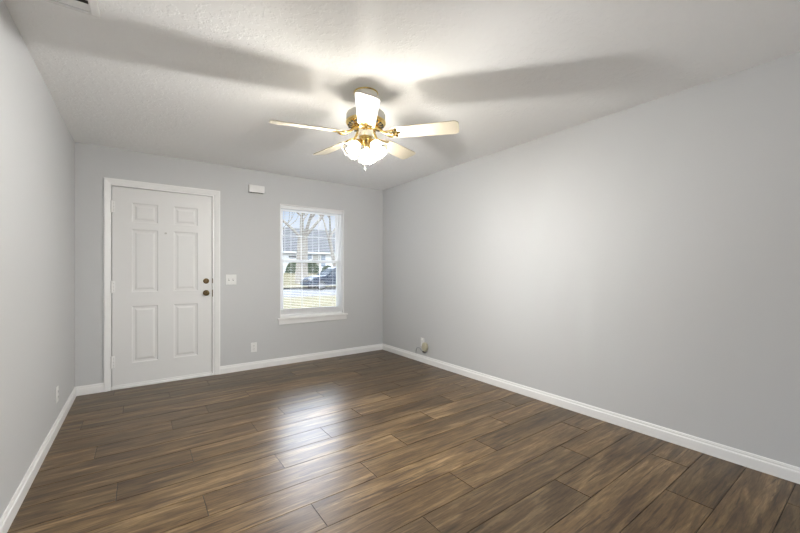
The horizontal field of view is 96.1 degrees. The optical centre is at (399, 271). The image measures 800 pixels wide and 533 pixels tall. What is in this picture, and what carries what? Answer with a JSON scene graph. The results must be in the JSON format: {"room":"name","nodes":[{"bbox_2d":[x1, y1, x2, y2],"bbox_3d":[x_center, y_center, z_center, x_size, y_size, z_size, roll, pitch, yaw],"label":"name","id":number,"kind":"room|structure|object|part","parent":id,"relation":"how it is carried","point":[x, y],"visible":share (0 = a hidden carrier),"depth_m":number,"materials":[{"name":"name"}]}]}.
{"room":"empty living room","nodes":[
{"label":"empty living room","id":0,"kind":"room"},
{"bbox_2d":[0,0,74,517],"bbox_3d":[-1.157,-0.022,0.598,0.160,2.440,7.245,0,0,-36],"label":"wall","id":1,"kind":"structure","parent":0,"point":[37,146],"depth_m":2.06,"materials":[{"name":"grey paint"}]},
{"bbox_2d":[0,387,75,532],"bbox_3d":[-1.087,1.153,0.649,0.014,0.089,6.925,0,0,-36],"label":"baseboard","id":2,"kind":"structure","parent":1,"relation":"attached to","point":[9,514],"depth_m":2.04,"materials":[{"name":"white paint"}]},
{"bbox_2d":[56,386,58,402],"bbox_3d":[-2.575,0.926,2.704,0.009,0.116,0.072,0,0,-36],"label":"wall outlet","id":3,"kind":"object","parent":1,"relation":"attached to","point":[57,387],"visible":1,"depth_m":2.70,"materials":[{"name":"white plastic"}]},
{"bbox_2d":[75,142,382,386],"bbox_3d":[-1.739,-0.022,4.548,3.526,2.440,0.160,0,0,-36],"label":"wall","id":4,"kind":"structure","parent":0,"point":[249,222],"depth_m":4.38,"materials":[{"name":"grey paint"}]},
{"bbox_2d":[104,177,219,391],"bbox_3d":[-2.551,0.133,3.924,1.048,2.130,0.221,0,0,-36],"label":"door","id":5,"kind":"structure","parent":4,"relation":"in","point":[159,238],"depth_m":3.85,"materials":[{"name":"white paint"}]},
{"bbox_3d":[-2.198,0.248,4.088,0.066,0.066,0.069,0,0,-36],"label":"knob","id":6,"kind":"part","parent":5,"relation":"part of","materials":[{"name":"gold metal"}]},
{"bbox_2d":[76,344,382,395],"bbox_3d":[-1.688,1.153,4.478,3.509,0.089,0.014,0,0,-36],"label":"baseboard","id":7,"kind":"structure","parent":4,"relation":"attached to","point":[93,388],"depth_m":4.57,"materials":[{"name":"white paint"}]},
{"bbox_2d":[226,275,235,284],"bbox_3d":[-1.996,0.100,4.251,0.116,0.120,0.021,0,0,-36],"label":"light switch","id":8,"kind":"object","parent":4,"relation":"attached to","point":[230,279],"visible":1,"depth_m":4.25,"materials":[{"name":"white plastic"}]},
{"bbox_2d":[251,342,256,351],"bbox_3d":[-1.792,0.933,4.406,0.072,0.116,0.009,0,0,-36],"label":"wall outlet","id":9,"kind":"object","parent":4,"relation":"attached to","point":[253,345],"visible":1,"depth_m":4.41,"materials":[{"name":"white plastic"}]},
{"bbox_2d":[248,184,264,193],"bbox_3d":[-1.760,-1.005,4.410,0.184,0.091,0.040,0,0,-36],"label":"door chime","id":10,"kind":"object","parent":4,"relation":"attached to","point":[251,188],"visible":1,"depth_m":4.39,"materials":[{"name":"white plastic"}]},
{"bbox_2d":[278,204,347,324],"bbox_3d":[-1.198,-0.091,4.920,0.990,1.547,0.192,0,0,-36],"label":"window","id":11,"kind":"structure","parent":4,"relation":"in","point":[339,252],"depth_m":5.01,"materials":[{"name":"white paint"}]},
{"bbox_2d":[283,263,327,306],"bbox_3d":[-1.224,0.199,4.943,0.764,0.631,0.008,0,0,-36],"label":"grille","id":12,"kind":"object","parent":11,"relation":"attached to","point":[319,285],"depth_m":5.02,"materials":[{"name":"white plastic"}]},
{"bbox_3d":[-1.242,-0.474,4.968,0.844,0.716,0.028,0,0,-36],"label":"sash","id":13,"kind":"part","parent":11,"relation":"part of","materials":[{"name":"clear glass"}]},
{"bbox_3d":[-1.224,0.209,4.943,0.844,0.722,0.028,0,0,-36],"label":"sash","id":14,"kind":"part","parent":11,"relation":"part of","materials":[{"name":"white plastic"}]},
{"bbox_2d":[281,205,341,316],"bbox_3d":[-1.189,-0.131,4.895,0.876,1.444,0.060,0,0,-36],"label":"window blind","id":15,"kind":"object","parent":11,"relation":"attached to","point":[326,309],"visible":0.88,"depth_m":4.87,"materials":[{"name":"white plastic"}]},
{"bbox_3d":[-1.191,0.579,4.898,0.876,0.024,0.028,0,0,-36],"label":"rail","id":16,"kind":"part","parent":15,"relation":"part of","materials":[{"name":"white plastic"}]},
{"bbox_3d":[-1.151,0.612,4.856,0.990,0.027,0.032,0,0,-36],"label":"sill","id":17,"kind":"part","parent":11,"relation":"part of","materials":[{"name":"white paint"}]},
{"bbox_3d":[-1.234,-0.131,4.957,0.888,1.446,0.074,0,0,-36],"label":"frame","id":18,"kind":"part","parent":11,"relation":"part of","materials":[{"name":"white plastic"}]},
{"bbox_2d":[4,0,799,189],"bbox_3d":[0.337,-1.317,1.678,3.846,0.150,7.245,0,0,-36],"label":"ceiling","id":19,"kind":"structure","parent":0,"point":[196,80],"depth_m":2.18,"materials":[{"name":"white paint"}]},
{"bbox_2d":[44,0,100,17],"bbox_3d":[-1.438,-1.237,1.470,0.297,0.010,0.507,0,0,-36],"label":"ceiling vent","id":20,"kind":"object","parent":19,"relation":"in","point":[90,7],"visible":1,"depth_m":1.67,"materials":[{"name":"white metal"}]},
{"bbox_2d":[269,87,458,171],"bbox_3d":[-0.268,-0.958,2.531,1.237,0.566,1.213,0,0,-36],"label":"ceiling fan","id":21,"kind":"object","parent":19,"relation":"hanging from","point":[366,118],"visible":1,"depth_m":2.43,"materials":[{"name":"white wood"}]},
{"bbox_3d":[-0.606,-0.940,2.337,0.455,0.039,0.135,-2,1,-24],"label":"blade","id":22,"kind":"part","parent":21,"relation":"part of","materials":[{"name":"white wood"}]},
{"bbox_3d":[-0.520,-0.961,2.814,0.135,0.039,0.455,0,1,-42],"label":"blade","id":23,"kind":"part","parent":21,"relation":"part of","materials":[{"name":"white wood"}]},
{"bbox_3d":[-0.322,-0.840,2.455,0.062,0.065,0.050,0,0,-36],"label":"bulb","id":24,"kind":"part","parent":21,"relation":"part of","materials":[{"name":"white glass"}]},
{"bbox_3d":[-0.339,-0.834,2.443,0.128,0.133,0.126,0,0,12],"label":"lamp shade","id":25,"kind":"part","parent":21,"relation":"part of","materials":[{"name":"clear glass"}]},
{"bbox_3d":[-0.233,-0.834,2.621,0.125,0.133,0.130,0,0,-36],"label":"lamp shade","id":26,"kind":"part","parent":21,"relation":"part of","materials":[{"name":"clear glass"}]},
{"bbox_3d":[-0.193,-0.935,2.106,0.135,0.039,0.455,0,2,-6],"label":"blade","id":27,"kind":"part","parent":21,"relation":"part of","materials":[{"name":"white wood"}]},
{"bbox_3d":[-0.138,-0.834,2.452,0.126,0.133,0.132,0,0,-36],"label":"lamp shade","id":28,"kind":"part","parent":21,"relation":"part of","materials":[{"name":"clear glass"}]},
{"bbox_3d":[-0.150,-0.840,2.456,0.050,0.065,0.060,0,0,-36],"label":"bulb","id":29,"kind":"part","parent":21,"relation":"part of","materials":[{"name":"white glass"}]},
{"bbox_3d":[-0.027,-0.969,2.872,0.135,0.039,0.455,0,2,30],"label":"blade","id":30,"kind":"part","parent":21,"relation":"part of","materials":[{"name":"white wood"}]},
{"bbox_3d":[0.167,-0.952,2.420,0.455,0.039,0.135,0,0,12],"label":"blade","id":31,"kind":"part","parent":21,"relation":"part of","materials":[{"name":"white wood"}]},
{"bbox_2d":[7,350,799,532],"bbox_3d":[0.337,1.258,1.678,3.846,0.120,7.245,0,0,-36],"label":"floor","id":32,"kind":"structure","parent":0,"point":[378,441],"depth_m":2.23,"materials":[{"name":"brown laminate"}]},
{"bbox_2d":[383,51,799,467],"bbox_3d":[1.830,-0.022,2.758,0.160,2.440,7.245,0,0,-36],"label":"wall","id":33,"kind":"structure","parent":0,"point":[641,262],"depth_m":2.70,"materials":[{"name":"grey paint"}]},
{"bbox_2d":[383,344,799,483],"bbox_3d":[1.759,1.153,2.707,0.014,0.089,6.925,0,0,-36],"label":"baseboard","id":34,"kind":"structure","parent":33,"relation":"attached to","point":[782,470],"depth_m":2.68,"materials":[{"name":"white paint"}]},
{"bbox_3d":[0.289,0.936,4.731,0.024,0.116,0.072,0,0,-36],"label":"cable plate","id":35,"kind":"object","parent":33,"relation":"attached to","visible":0},
{"bbox_2d":[422,342,427,352],"bbox_3d":[0.320,0.990,4.662,0.042,0.131,0.088,0,0,-36],"label":"plug adapter","id":36,"kind":"object","parent":35,"relation":"attached to","point":[424,345],"visible":1,"depth_m":4.64,"materials":[{"name":"beige plastic"}]},
{"label":"outside","id":37,"kind":"structure","parent":0,"visible":0},
{"bbox_2d":[283,287,331,289],"bbox_3d":[-3.551,1.458,29.642,120.000,0.480,0.200,0,0,-36],"label":"curb","id":38,"kind":"object","parent":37,"point":[299,287],"depth_m":26.91,"materials":[{"name":"grey concrete"}]},
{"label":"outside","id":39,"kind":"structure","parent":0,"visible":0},
{"bbox_2d":[283,273,335,287],"bbox_3d":[-28.162,0.948,63.675,120.000,1.500,83.800,0,0,-36],"label":"lawn","id":40,"kind":"structure","parent":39,"point":[287,277],"depth_m":31.88,"materials":[{"name":"green plant"}]},
{"bbox_2d":[285,263,295,272],"bbox_3d":[-11.535,-0.357,38.789,1.739,1.330,1.666,0,0,-36],"label":"shrub","id":41,"kind":"object","parent":40,"relation":"on","point":[287,270],"visible":0.57,"depth_m":38.35,"materials":[{"name":"green plant"}]},
{"bbox_2d":[283,213,323,283],"bbox_3d":[-8.382,-4.541,30.708,9.140,11.778,9.927,0,0,9],"label":"bare tree","id":42,"kind":"object","parent":40,"relation":"on","point":[299,272],"visible":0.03,"depth_m":30.57,"materials":[{"name":"grey plant"}]},
{"bbox_2d":[283,227,334,272],"bbox_3d":[-12.300,-2.392,44.726,21.300,5.880,7.600,0,0,-36],"label":"house","id":43,"kind":"structure","parent":40,"relation":"on","point":[325,251],"depth_m":42.62,"materials":[{"name":"white"}]},
{"bbox_3d":[-9.819,-1.252,42.235,0.900,1.200,0.045,0,0,-36],"label":"pane","id":44,"kind":"part","parent":43,"relation":"part of","materials":[{"name":"grey glass"}]},
{"bbox_2d":[321,255,324,266],"bbox_3d":[-9.116,-1.252,42.722,0.490,1.400,0.080,0,0,-36],"label":"shutter","id":45,"kind":"object","parent":43,"relation":"hanging from","point":[322,256],"depth_m":42.62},
{"bbox_2d":[308,263,318,272],"bbox_3d":[-9.849,-0.383,40.043,1.818,1.381,1.664,0,0,-36],"label":"shrub","id":46,"kind":"object","parent":40,"relation":"on","point":[310,267],"visible":0.64,"depth_m":39.65,"materials":[{"name":"green plant"}]},
{"bbox_2d":[320,215,335,266],"bbox_3d":[-5.656,-4.643,30.579,8.610,12.120,8.462,0,0,-36],"label":"bare tree","id":47,"kind":"object","parent":40,"relation":"on","point":[331,234],"visible":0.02,"depth_m":31.37,"materials":[{"name":"grey plant"}]},
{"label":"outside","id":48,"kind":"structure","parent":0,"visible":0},
{"bbox_2d":[283,295,335,308],"bbox_3d":[5.179,1.493,17.570,120.000,0.410,12.795,0,0,-36],"label":"lawn","id":49,"kind":"structure","parent":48,"point":[332,299],"depth_m":15.28,"materials":[{"name":"green plant"}]},
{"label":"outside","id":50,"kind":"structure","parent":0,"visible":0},
{"bbox_2d":[283,288,335,297],"bbox_3d":[-1.031,1.513,26.158,120.000,0.370,8.400,0,0,-36],"label":"road","id":51,"kind":"structure","parent":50,"point":[329,291],"depth_m":22.42,"materials":[{"name":"grey asphalt"}]},
{"bbox_2d":[300,267,335,288],"bbox_3d":[-4.966,0.495,27.162,4.680,1.665,2.100,0,0,-36],"label":"parked car","id":52,"kind":"object","parent":51,"relation":"on","point":[330,272],"visible":0.41,"depth_m":25.96,"materials":[{"name":"blue paint"}]},
{"bbox_3d":[-4.545,0.028,27.467,3.200,0.600,1.720,0,0,-36],"label":"cabin glass","id":53,"kind":"part","parent":52,"relation":"part of","materials":[{"name":"grey glass"}]}
]}

